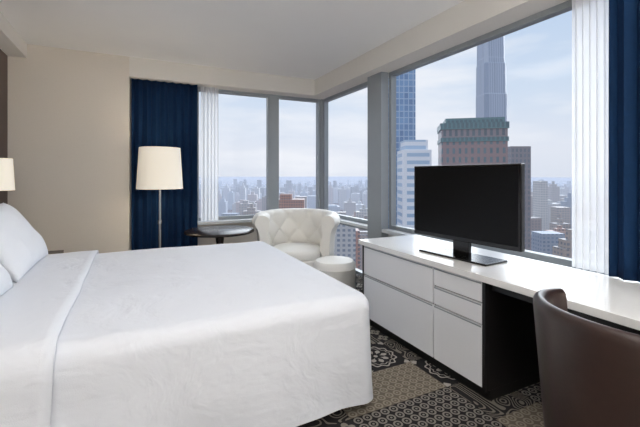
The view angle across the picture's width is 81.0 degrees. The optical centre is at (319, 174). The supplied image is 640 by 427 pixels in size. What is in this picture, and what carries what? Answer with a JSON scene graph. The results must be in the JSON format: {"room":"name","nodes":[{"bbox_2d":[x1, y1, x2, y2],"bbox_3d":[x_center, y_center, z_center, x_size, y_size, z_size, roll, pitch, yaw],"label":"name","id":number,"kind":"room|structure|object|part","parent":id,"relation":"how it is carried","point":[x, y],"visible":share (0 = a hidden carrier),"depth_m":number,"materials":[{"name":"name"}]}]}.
{"room":"hotel room","nodes":[
{"label":"hotel room","id":0,"kind":"room"},
{"bbox_2d":[8,44,257,252],"bbox_3d":[-1.738,-0.025,4.902,4.020,2.750,0.370,0,0,-26],"label":"wall","id":1,"kind":"structure","parent":0,"point":[69,111],"depth_m":4.18,"materials":[{"name":"beige paint"}]},
{"bbox_2d":[0,12,26,57],"bbox_3d":[-1.786,-1.325,1.059,0.195,0.150,6.480,0,0,-26],"label":"trim","id":2,"kind":"structure","parent":1,"relation":"attached to","point":[12,43],"depth_m":3.62,"materials":[{"name":"beige paint"}]},
{"bbox_2d":[201,86,217,220],"bbox_3d":[-1.460,-0.280,4.966,0.228,1.770,0.033,0,0,-26],"label":"sheer curtain","id":3,"kind":"object","parent":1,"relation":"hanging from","point":[209,95],"visible":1,"depth_m":4.96,"materials":[{"name":"white fabric"}]},
{"bbox_2d":[129,57,326,98],"bbox_3d":[-1.079,-1.285,5.227,2.810,0.230,0.370,0,0,-26],"label":"trim","id":4,"kind":"structure","parent":1,"relation":"attached to","point":[139,68],"depth_m":4.93,"materials":[{"name":"paint"}]},
{"bbox_2d":[131,78,197,249],"bbox_3d":[-1.934,0.087,4.698,0.767,2.505,0.092,0,0,-26],"label":"curtain","id":5,"kind":"object","parent":4,"relation":"hanging from","point":[163,114],"visible":0.64,"depth_m":4.69,"materials":[{"name":"blue fabric"}]},
{"bbox_2d":[198,87,270,220],"bbox_3d":[-1.202,-0.278,5.250,1.050,1.785,0.070,0,0,-26],"label":"window","id":6,"kind":"structure","parent":1,"relation":"in","point":[228,92],"depth_m":5.44,"materials":[{"name":"grey metal"}]},
{"bbox_2d":[271,95,275,208],"bbox_3d":[-0.697,-0.278,5.505,0.080,1.785,0.090,0,0,-26],"label":"trim","id":7,"kind":"structure","parent":1,"relation":"attached to","point":[273,97],"depth_m":5.46,"materials":[{"name":"grey metal"}]},
{"bbox_2d":[198,218,367,228],"bbox_3d":[-0.498,0.632,4.761,1.880,0.035,1.420,0,0,-26],"label":"trim","id":8,"kind":"structure","parent":1,"relation":"attached to","point":[357,224],"depth_m":4.96,"materials":[{"name":"paint"}]},
{"bbox_2d":[276,95,319,208],"bbox_3d":[-0.334,-0.278,5.678,0.725,1.785,0.070,0,0,-26],"label":"window","id":9,"kind":"structure","parent":1,"relation":"in","point":[317,101],"depth_m":5.74,"materials":[{"name":"grey metal"}]},
{"bbox_2d":[320,99,322,208],"bbox_3d":[0.043,0.065,5.851,0.105,2.470,0.105,0,0,-26],"label":"trim","id":10,"kind":"structure","parent":1,"relation":"attached to","point":[321,100],"depth_m":5.79,"materials":[{"name":"grey metal"}]},
{"bbox_2d":[323,81,367,223],"bbox_3d":[0.384,-0.278,5.188,0.070,1.785,1.385,0,0,-26],"label":"window","id":11,"kind":"structure","parent":1,"relation":"in","point":[363,85],"depth_m":5.75,"materials":[{"name":"grey metal"}]},
{"bbox_2d":[340,223,367,275],"bbox_3d":[0.384,0.975,5.188,0.070,0.650,1.385,0,0,-26],"label":"window","id":12,"kind":"structure","parent":1,"relation":"in","point":[358,271],"depth_m":4.92,"materials":[{"name":"grey metal"}]},
{"bbox_2d":[315,0,567,96],"bbox_3d":[1.526,-1.285,2.693,0.380,0.230,6.480,0,0,-26],"label":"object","id":13,"kind":"structure","parent":1,"relation":"attached to","point":[467,20],"depth_m":3.37,"materials":[{"name":"paint"}]},
{"bbox_2d":[572,0,608,273],"bbox_3d":[1.661,-0.290,2.284,0.041,1.750,0.238,0,0,-26],"label":"sheer curtain","id":14,"kind":"object","parent":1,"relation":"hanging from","point":[590,18],"visible":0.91,"depth_m":2.29,"materials":[{"name":"white fabric"}]},
{"bbox_2d":[609,0,639,281],"bbox_3d":[1.883,-0.290,1.741,0.075,1.750,0.957,0,0,-26],"label":"curtain","id":15,"kind":"object","parent":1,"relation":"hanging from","point":[624,15],"visible":1,"depth_m":2.08,"materials":[{"name":"blue fabric"}]},
{"bbox_2d":[0,0,463,79],"bbox_3d":[-0.224,-1.460,1.980,4.150,0.120,6.950,0,0,-26],"label":"ceiling","id":16,"kind":"structure","parent":0,"point":[306,39],"depth_m":3.56,"materials":[{"name":"paint"}]},
{"bbox_2d":[297,274,543,426],"bbox_3d":[-0.224,1.400,1.980,4.150,0.100,6.950,0,0,-26],"label":"floor","id":17,"kind":"structure","parent":0,"point":[408,390],"depth_m":2.23,"materials":[{"name":"carpet"}]},
{"bbox_2d":[48,250,63,253],"bbox_3d":[-2.690,1.050,3.401,0.564,0.600,0.540,0,0,-26],"label":"nightstand","id":18,"kind":"object","parent":17,"relation":"on","point":[55,251],"visible":0.09,"depth_m":3.68,"materials":[{"name":"brown wood"}]},
{"bbox_2d":[0,158,14,190],"bbox_3d":[-2.725,0.305,3.138,0.270,0.890,0.270,0,0,-26],"label":"table lamp","id":19,"kind":"object","parent":18,"relation":"on","point":[7,182],"visible":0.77,"depth_m":3.11,"materials":[{"name":"beige fabric"}]},
{"bbox_2d":[136,146,182,247],"bbox_3d":[-1.855,0.517,4.348,0.500,1.665,0.500,0,0,-26],"label":"floor lamp","id":20,"kind":"object","parent":17,"relation":"on","point":[159,168],"visible":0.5,"depth_m":4.15,"materials":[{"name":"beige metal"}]},
{"bbox_3d":[-1.855,-0.077,4.348,0.500,0.475,0.500,0,0,-26],"label":"lamp shade","id":21,"kind":"part","parent":20,"relation":"part of","materials":[{"name":"white fabric"}]},
{"bbox_2d":[0,241,372,426],"bbox_3d":[-1.184,0.990,2.560,2.392,0.719,2.180,0,0,-26],"label":"bed","id":22,"kind":"object","parent":17,"relation":"on","point":[246,334],"visible":0.92,"depth_m":1.84,"materials":[{"name":"fabric"}]},
{"bbox_2d":[0,264,12,295],"bbox_3d":[-1.706,0.431,1.701,0.452,0.540,0.920,0,0,-26],"label":"pillow","id":23,"kind":"object","parent":22,"relation":"on","point":[6,283],"visible":1,"depth_m":2.01,"materials":[{"name":"white fabric"}]},
{"bbox_2d":[0,202,47,282],"bbox_3d":[-2.139,0.431,2.580,0.453,0.540,0.920,0,0,-26],"label":"pillow","id":24,"kind":"object","parent":22,"relation":"on","point":[22,246],"visible":1,"depth_m":2.45,"materials":[{"name":"white fabric"}]},
{"bbox_2d":[184,225,253,243],"bbox_3d":[-1.184,0.998,4.434,0.800,0.705,0.800,0,0,-26],"label":"side table","id":25,"kind":"object","parent":17,"relation":"on","point":[218,232],"visible":0.52,"depth_m":4.29,"materials":[{"name":"brown wood"}]},
{"bbox_2d":[252,208,339,266],"bbox_3d":[-0.291,0.900,4.709,1.091,0.900,0.895,0,0,2],"label":"armchair","id":26,"kind":"object","parent":17,"relation":"on","point":[306,235],"visible":0.77,"depth_m":4.80,"materials":[{"name":"beige leather"}]},
{"bbox_2d":[273,243,320,261],"bbox_3d":[-0.294,0.930,4.602,0.620,0.160,0.660,0,0,2],"label":"seat cushion","id":27,"kind":"object","parent":26,"relation":"on","point":[304,252],"depth_m":4.40,"materials":[{"name":"beige leather"}]},
{"bbox_3d":[-0.294,1.090,4.622,0.720,0.240,0.720,0,0,2],"label":"seat","id":28,"kind":"part","parent":26,"relation":"part of","materials":[{"name":"beige leather"}]},
{"bbox_2d":[313,256,355,288],"bbox_3d":[0.156,1.123,4.024,0.464,0.455,0.464,0,0,-26],"label":"ottoman","id":29,"kind":"object","parent":17,"relation":"on","point":[342,269],"visible":0.56,"depth_m":3.86,"materials":[{"name":"beige leather"}]},
{"bbox_2d":[362,245,539,400],"bbox_3d":[0.961,0.991,2.944,0.632,0.719,1.330,0,0,-26],"label":"dresser","id":30,"kind":"object","parent":17,"relation":"on","point":[484,338],"visible":0.82,"depth_m":2.42,"materials":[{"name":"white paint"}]},
{"bbox_3d":[0.588,0.905,2.988,0.002,0.009,0.862,0,0,-26],"label":"finger pull","id":31,"kind":"part","parent":30,"relation":"part of","materials":[{"name":"grey metal"}]},
{"bbox_3d":[0.588,0.645,2.988,0.002,0.009,0.862,0,0,-26],"label":"finger pull","id":32,"kind":"part","parent":30,"relation":"part of","materials":[{"name":"grey metal"}]},
{"bbox_3d":[0.598,1.081,2.994,0.022,0.367,0.870,0,0,-26],"label":"drawer","id":33,"kind":"part","parent":30,"relation":"part of","materials":[{"name":"white paint"}]},
{"bbox_3d":[0.598,0.763,2.994,0.022,0.250,0.870,0,0,-26],"label":"drawer","id":34,"kind":"part","parent":30,"relation":"part of","materials":[{"name":"white paint"}]},
{"bbox_3d":[0.873,0.905,2.410,0.002,0.009,0.392,0,0,-26],"label":"finger pull","id":35,"kind":"part","parent":30,"relation":"part of","materials":[{"name":"grey metal"}]},
{"bbox_3d":[0.873,0.775,2.410,0.002,0.009,0.392,0,0,-26],"label":"finger pull","id":36,"kind":"part","parent":30,"relation":"part of","materials":[{"name":"grey metal"}]},
{"bbox_3d":[0.873,0.645,2.410,0.002,0.009,0.392,0,0,-26],"label":"finger pull","id":37,"kind":"part","parent":30,"relation":"part of","materials":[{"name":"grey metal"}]},
{"bbox_3d":[0.884,1.081,2.415,0.022,0.367,0.400,0,0,-26],"label":"drawer","id":38,"kind":"part","parent":30,"relation":"part of","materials":[{"name":"white paint"}]},
{"bbox_3d":[0.884,0.828,2.415,0.022,0.120,0.400,0,0,-26],"label":"drawer","id":39,"kind":"part","parent":30,"relation":"part of","materials":[{"name":"white paint"}]},
{"bbox_3d":[0.884,0.698,2.415,0.022,0.120,0.400,0,0,-26],"label":"drawer","id":40,"kind":"part","parent":30,"relation":"part of","materials":[{"name":"white paint"}]},
{"bbox_2d":[358,234,639,330],"bbox_3d":[1.406,0.610,2.043,0.670,0.040,3.420,0,0,-26],"label":"countertop","id":41,"kind":"structure","parent":30,"relation":"on","point":[602,296],"depth_m":2.18,"materials":[{"name":"white stone"}]},
{"bbox_2d":[414,163,524,266],"bbox_3d":[1.017,0.259,2.720,0.240,0.663,0.910,0,0,-31],"label":"television","id":42,"kind":"object","parent":41,"relation":"on","point":[480,204],"visible":1,"depth_m":2.63,"materials":[{"name":"black plastic"}]},
{"bbox_2d":[493,286,639,334],"bbox_3d":[1.761,0.991,1.471,0.720,0.719,2.000,0,0,-26],"label":"desk","id":43,"kind":"object","parent":17,"relation":"on","point":[495,288],"visible":0.2,"depth_m":1.77,"materials":[{"name":"black paint"}]},
{"bbox_2d":[533,288,639,426],"bbox_3d":[1.115,0.903,1.286,0.621,0.893,0.698,0,0,-26],"label":"desk chair","id":44,"kind":"object","parent":17,"relation":"on","point":[589,371],"visible":1,"depth_m":1.19,"materials":[{"name":"brown leather"}]},
{"bbox_3d":[1.979,0.090,2.035,0.150,2.520,5.100,0,0,-26],"label":"wall","id":45,"kind":"structure","parent":0,"visible":0},
{"bbox_2d":[368,72,387,238],"bbox_3d":[0.676,0.090,4.393,0.100,2.520,0.280,0,0,-26],"label":"trim","id":46,"kind":"structure","parent":45,"relation":"attached to","point":[377,83],"depth_m":4.31,"materials":[{"name":"grey paint"}]},
{"bbox_2d":[382,229,414,235],"bbox_3d":[1.448,0.632,2.833,0.095,0.035,3.200,0,0,-26],"label":"trim","id":47,"kind":"structure","parent":45,"relation":"attached to","point":[387,231],"depth_m":4.07,"materials":[{"name":"paint"}]},
{"bbox_2d":[389,0,608,274],"bbox_3d":[1.527,-0.278,2.872,0.070,1.785,3.200,0,0,-26],"label":"window","id":48,"kind":"structure","parent":45,"relation":"in","point":[564,7],"depth_m":3.39,"materials":[{"name":"grey metal"}]},
{"bbox_3d":[-1.927,-0.025,0.934,0.170,2.750,6.580,0,0,-26],"label":"wall","id":49,"kind":"structure","parent":0,"visible":0},
{"bbox_2d":[0,49,7,203],"bbox_3d":[-2.318,0.051,1.959,0.033,2.598,4.365,0,0,-26],"label":"headboard panel","id":50,"kind":"object","parent":49,"relation":"attached to","point":[3,57],"visible":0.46,"depth_m":3.80,"materials":[{"name":"brown wood"}]},
{"label":"outside","id":51,"kind":"structure","parent":0,"visible":0},
{"bbox_2d":[199,177,571,216],"bbox_3d":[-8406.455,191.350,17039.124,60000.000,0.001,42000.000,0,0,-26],"label":"ground","id":52,"kind":"structure","parent":51,"point":[250,180],"depth_m":8883.94,"materials":[{"name":"grey"}]},
{"bbox_2d":[218,191,221,201],"bbox_3d":[-578.298,140.379,2152.236,49.329,101.942,27.526,0,0,0],"label":"building","id":53,"kind":"structure","parent":52,"relation":"on","point":[219,194],"depth_m":2138.65,"materials":[{"name":"grey concrete"}]},
{"bbox_2d":[218,195,227,215],"bbox_3d":[-446.853,142.572,1727.667,34.152,97.555,32.569,0,0,0],"label":"building","id":54,"kind":"structure","parent":52,"relation":"on","point":[223,204],"depth_m":1711.33,"materials":[{"name":"grey concrete"}]},
{"bbox_2d":[223,184,229,200],"bbox_3d":[-662.975,127.457,2665.513,42.142,127.786,32.827,0,0,0],"label":"building","id":55,"kind":"structure","parent":52,"relation":"on","point":[226,189],"depth_m":2649.27,"materials":[{"name":"grey concrete"}]},
{"bbox_2d":[221,213,239,219],"bbox_3d":[-162.052,130.481,680.930,28.617,121.737,20.520,0,0,0],"label":"building","id":56,"kind":"structure","parent":52,"relation":"on","point":[222,214],"depth_m":670.66,"materials":[{"name":"grey concrete"}]},
{"bbox_2d":[227,191,234,209],"bbox_3d":[-490.882,140.453,2068.926,32.452,101.793,31.153,0,0,0],"label":"building","id":57,"kind":"structure","parent":52,"relation":"on","point":[230,196],"depth_m":2053.20,"materials":[{"name":"grey concrete"}]},
{"bbox_2d":[232,200,238,212],"bbox_3d":[-377.161,153.158,1708.170,41.580,76.385,26.165,0,0,0],"label":"building","id":58,"kind":"structure","parent":52,"relation":"on","point":[234,204],"depth_m":1695.12,"materials":[{"name":"grey concrete"}]},
{"bbox_2d":[236,200,242,212],"bbox_3d":[-282.677,140.980,1366.612,38.633,100.739,39.947,0,0,0],"label":"building","id":59,"kind":"structure","parent":52,"relation":"on","point":[241,201],"depth_m":1346.52,"materials":[{"name":"grey concrete"}]},
{"bbox_2d":[239,183,245,201],"bbox_3d":[-442.300,118.901,2150.111,32.596,144.898,36.917,0,0,0],"label":"building","id":60,"kind":"structure","parent":52,"relation":"on","point":[242,191],"depth_m":2131.87,"materials":[{"name":"grey concrete"}]},
{"bbox_2d":[239,200,251,214],"bbox_3d":[-185.822,127.558,939.880,27.821,127.584,24.142,0,0,0],"label":"building","id":61,"kind":"structure","parent":52,"relation":"on","point":[243,206],"depth_m":927.71,"materials":[{"name":"grey concrete"}]},
{"bbox_2d":[246,188,250,199],"bbox_3d":[-489.891,140.541,2544.208,34.199,101.619,27.267,0,0,0],"label":"building","id":62,"kind":"structure","parent":52,"relation":"on","point":[248,191],"depth_m":2530.42,"materials":[{"name":"grey concrete"}]},
{"bbox_2d":[243,204,260,218],"bbox_3d":[-126.357,122.201,694.312,30.040,138.299,20.180,0,0,0],"label":"building","id":63,"kind":"structure","parent":52,"relation":"on","point":[251,210],"depth_m":686.74,"materials":[{"name":"grey concrete"}]},
{"bbox_2d":[247,192,257,201],"bbox_3d":[-310.421,134.333,1731.230,41.671,114.034,37.170,0,0,0],"label":"building","id":64,"kind":"structure","parent":52,"relation":"on","point":[252,197],"depth_m":1712.59,"materials":[{"name":"grey concrete"}]},
{"bbox_2d":[252,187,259,199],"bbox_3d":[-366.072,129.129,2147.846,39.332,124.442,40.154,0,0,0],"label":"building","id":65,"kind":"structure","parent":52,"relation":"on","point":[256,190],"depth_m":2127.71,"materials":[{"name":"grey concrete"}]},
{"bbox_2d":[254,199,261,210],"bbox_3d":[-221.358,139.603,1394.453,42.867,103.494,40.084,0,0,0],"label":"building","id":66,"kind":"structure","parent":52,"relation":"on","point":[259,202],"depth_m":1374.42,"materials":[{"name":"grey concrete"}]},
{"bbox_2d":[262,196,265,210],"bbox_3d":[-159.175,127.221,1144.271,34.101,128.258,18.600,0,0,0],"label":"building","id":67,"kind":"structure","parent":52,"relation":"on","point":[263,198],"depth_m":1134.99,"materials":[{"name":"grey concrete"}]},
{"bbox_2d":[279,194,304,208],"bbox_3d":[-57.600,111.888,640.000,62.000,158.923,34.000,0,0,0],"label":"building","id":68,"kind":"structure","parent":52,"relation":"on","point":[285,200],"depth_m":622.99,"materials":[{"name":"red brick"}]},
{"bbox_2d":[289,188,294,197],"bbox_3d":[-154.027,130.936,2050.091,32.372,120.828,38.490,0,0,0],"label":"building","id":69,"kind":"structure","parent":52,"relation":"on","point":[292,192],"depth_m":2030.77,"materials":[{"name":"grey concrete"}]},
{"bbox_2d":[295,196,306,207],"bbox_3d":[-48.657,123.358,966.934,29.135,135.984,26.800,0,0,0],"label":"building","id":70,"kind":"structure","parent":52,"relation":"on","point":[305,197],"depth_m":953.43,"materials":[{"name":"grey concrete"}]},
{"bbox_2d":[300,189,307,207],"bbox_3d":[-89.467,134.238,2108.041,39.095,114.225,30.171,0,0,0],"label":"building","id":71,"kind":"structure","parent":52,"relation":"on","point":[304,193],"depth_m":2093.19,"materials":[{"name":"grey concrete"}]},
{"bbox_2d":[308,196,315,208],"bbox_3d":[-29.633,142.723,1696.619,45.414,97.254,36.860,0,0,0],"label":"building","id":72,"kind":"structure","parent":52,"relation":"on","point":[311,199],"depth_m":1678.23,"materials":[{"name":"grey concrete"}]},
{"bbox_2d":[328,182,332,204],"bbox_3d":[56.562,115.370,2097.569,35.121,151.960,39.461,0,0,0],"label":"building","id":73,"kind":"structure","parent":52,"relation":"on","point":[330,188],"depth_m":2077.91,"materials":[{"name":"grey concrete"}]},
{"bbox_2d":[328,205,339,211],"bbox_3d":[46.469,150.227,1363.749,49.497,82.246,41.064,0,0,0],"label":"building","id":74,"kind":"structure","parent":52,"relation":"on","point":[335,208],"depth_m":1343.24,"materials":[{"name":"grey concrete"}]},
{"bbox_2d":[333,188,337,202],"bbox_3d":[103.584,138.968,2540.340,34.365,104.764,39.629,0,0,0],"label":"building","id":75,"kind":"structure","parent":52,"relation":"on","point":[335,190],"depth_m":2520.56,"materials":[{"name":"grey concrete"}]},
{"bbox_2d":[339,186,346,209],"bbox_3d":[126.572,126.781,2083.333,45.111,129.137,28.537,0,0,0],"label":"building","id":76,"kind":"structure","parent":52,"relation":"on","point":[342,192],"depth_m":2069.31,"materials":[{"name":"grey concrete"}]},
{"bbox_2d":[334,224,355,262],"bbox_3d":[19.835,116.168,326.107,20.034,150.364,22.892,0,0,0],"label":"building","id":77,"kind":"structure","parent":52,"relation":"on","point":[345,236],"depth_m":314.64,"materials":[{"name":"grey concrete"}]},
{"bbox_2d":[344,186,349,199],"bbox_3d":[180.530,134.000,2582.471,46.271,114.699,35.220,0,0,0],"label":"building","id":78,"kind":"structure","parent":52,"relation":"on","point":[346,187],"depth_m":2564.63,"materials":[{"name":"grey concrete"}]},
{"bbox_2d":[344,198,355,220],"bbox_3d":[107.629,137.588,1364.027,41.977,107.523,27.679,0,0,0],"label":"building","id":79,"kind":"structure","parent":52,"relation":"on","point":[349,206],"depth_m":1350.14,"materials":[{"name":"grey concrete"}]},
{"bbox_2d":[351,193,359,203],"bbox_3d":[202.292,145.988,2141.707,47.384,90.724,27.604,0,0,0],"label":"building","id":80,"kind":"structure","parent":52,"relation":"on","point":[355,197],"depth_m":2127.71,"materials":[{"name":"grey concrete"}]},
{"bbox_2d":[356,228,359,268],"bbox_3d":[24.000,124.475,400.000,34.000,133.750,28.000,0,0,0],"label":"building","id":81,"kind":"structure","parent":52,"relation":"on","point":[357,229],"depth_m":385.97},
{"bbox_2d":[356,198,363,210],"bbox_3d":[174.576,147.679,1656.802,32.658,87.342,41.538,0,0,0],"label":"building","id":82,"kind":"structure","parent":52,"relation":"on","point":[359,205],"depth_m":1636.16,"materials":[{"name":"grey concrete"}]},
{"bbox_2d":[356,205,367,217],"bbox_3d":[77.448,122.288,663.880,27.332,138.123,16.366,0,0,0],"label":"building","id":83,"kind":"structure","parent":52,"relation":"on","point":[363,211],"depth_m":655.76,"materials":[{"name":"grey concrete"}]},
{"bbox_2d":[360,231,367,269],"bbox_3d":[55.249,131.785,480.632,29.794,119.130,20.804,0,0,0],"label":"building","id":84,"kind":"structure","parent":52,"relation":"on","point":[363,234],"depth_m":470.26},
{"bbox_2d":[363,191,367,207],"bbox_3d":[259.823,139.586,2071.160,36.838,103.528,36.252,0,0,0],"label":"building","id":85,"kind":"structure","parent":52,"relation":"on","point":[365,196],"depth_m":2053.20,"materials":[{"name":"grey concrete"}]},
{"bbox_2d":[199,179,571,199],"bbox_3d":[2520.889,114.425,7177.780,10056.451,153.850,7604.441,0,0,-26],"label":"skyline","id":86,"kind":"object","parent":52,"relation":"on","point":[358,187],"visible":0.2,"depth_m":3271.41},
{"bbox_2d":[388,69,415,228],"bbox_3d":[48.000,61.342,250.000,25.000,260.017,22.000,0,0,-3],"label":"glass skyscraper","id":87,"kind":"structure","parent":52,"relation":"on","point":[406,82],"depth_m":239.31,"materials":[{"name":"blue glass"}]},
{"bbox_2d":[397,140,431,232],"bbox_3d":[51.250,86.342,205.000,15.000,210.017,15.000,0,0,0],"label":"glass office building","id":88,"kind":"structure","parent":52,"relation":"on","point":[412,153],"depth_m":197.52,"materials":[{"name":"glass"}]},
{"bbox_2d":[437,117,508,253],"bbox_3d":[91.656,78.955,228.000,37.400,224.790,23.400,0,0,13],"label":"brick tower","id":89,"kind":"structure","parent":52,"relation":"on","point":[461,141],"depth_m":217.41,"materials":[{"name":"brick"}]},
{"bbox_3d":[91.656,-20.672,228.000,37.000,2.432,23.000,0,0,13],"label":"cornice","id":90,"kind":"part","parent":89,"relation":"part of","materials":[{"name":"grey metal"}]},
{"bbox_2d":[476,36,507,120],"bbox_3d":[191.940,-30.325,420.000,27.000,443.350,24.000,0,0,-6],"label":"supertall tower","id":91,"kind":"structure","parent":52,"relation":"on","point":[491,96],"depth_m":409.07,"materials":[{"name":"stone"}]},
{"bbox_2d":[508,146,530,257],"bbox_3d":[151.380,84.848,290.000,15.000,213.003,15.000,0,0,0],"label":"office building","id":92,"kind":"structure","parent":52,"relation":"on","point":[516,154],"depth_m":282.52,"materials":[{"name":"grey concrete"}]},
{"bbox_2d":[531,195,532,216],"bbox_3d":[448.022,112.925,807.341,21.234,156.850,21.690,0,0,0],"label":"building","id":93,"kind":"structure","parent":52,"relation":"on","point":[531,195],"depth_m":796.43,"materials":[{"name":"grey concrete"}]},
{"bbox_2d":[531,217,541,230],"bbox_3d":[312.729,127.198,557.123,21.762,128.304,18.907,0,0,0],"label":"building","id":94,"kind":"structure","parent":52,"relation":"on","point":[536,223],"depth_m":547.64,"materials":[{"name":"grey concrete"}]},
{"bbox_2d":[533,181,547,230],"bbox_3d":[391.646,101.114,667.129,12.795,180.471,23.182,0,0,0],"label":"building","id":95,"kind":"structure","parent":52,"relation":"on","point":[540,188],"depth_m":655.60,"materials":[{"name":"grey concrete"}]},
{"bbox_2d":[531,231,564,261],"bbox_3d":[249.552,127.125,411.019,24.514,128.450,20.658,0,0,0],"label":"building","id":96,"kind":"structure","parent":52,"relation":"on","point":[541,241],"depth_m":400.66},
{"bbox_2d":[548,200,557,229],"bbox_3d":[478.776,121.781,783.721,21.676,139.139,24.524,0,0,0],"label":"building","id":97,"kind":"structure","parent":52,"relation":"on","point":[550,204],"depth_m":771.55,"materials":[{"name":"grey concrete"}]},
{"bbox_2d":[548,181,559,202],"bbox_3d":[724.773,105.359,1165.855,25.150,171.983,23.863,0,0,0],"label":"building","id":98,"kind":"structure","parent":52,"relation":"on","point":[553,190],"depth_m":1153.99,"materials":[{"name":"grey concrete"}]},
{"bbox_2d":[545,225,565,237],"bbox_3d":[314.415,128.660,492.506,26.913,125.380,19.549,0,0,0],"label":"building","id":99,"kind":"structure","parent":52,"relation":"on","point":[559,228],"depth_m":488.39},
{"bbox_2d":[549,213,570,229],"bbox_3d":[372.487,125.344,582.168,22.973,132.011,15.986,0,0,0],"label":"building","id":100,"kind":"structure","parent":52,"relation":"on","point":[559,220],"depth_m":578.71,"materials":[{"name":"grey concrete"}]},
{"bbox_2d":[550,207,570,223],"bbox_3d":[425.489,124.023,663.546,23.456,134.653,19.251,0,0,0],"label":"building","id":101,"kind":"structure","parent":52,"relation":"on","point":[565,212],"depth_m":653.85,"materials":[{"name":"grey concrete"}]},
{"bbox_2d":[560,188,565,194],"bbox_3d":[1077.533,125.512,1685.273,33.971,131.675,31.527,0,0,0],"label":"building","id":102,"kind":"structure","parent":52,"relation":"on","point":[562,190],"depth_m":1669.65,"materials":[{"name":"grey concrete"}]},
{"bbox_2d":[552,229,576,268],"bbox_3d":[217.242,119.145,324.647,22.295,144.410,15.867,0,0,0],"label":"building","id":103,"kind":"structure","parent":52,"relation":"on","point":[564,248],"depth_m":322.49,"materials":[{"name":"grey concrete"}]},
{"bbox_2d":[561,184,568,194],"bbox_3d":[1349.109,121.466,2062.954,23.203,139.769,28.090,0,0,0],"label":"building","id":104,"kind":"structure","parent":52,"relation":"on","point":[565,185],"depth_m":2048.70,"materials":[{"name":"grey concrete"}]},
{"bbox_2d":[561,193,571,228],"bbox_3d":[536.462,115.082,805.939,27.764,152.536,17.225,0,0,0],"label":"building","id":105,"kind":"structure","parent":52,"relation":"on","point":[568,200],"depth_m":801.11,"materials":[{"name":"grey concrete"}]}
]}

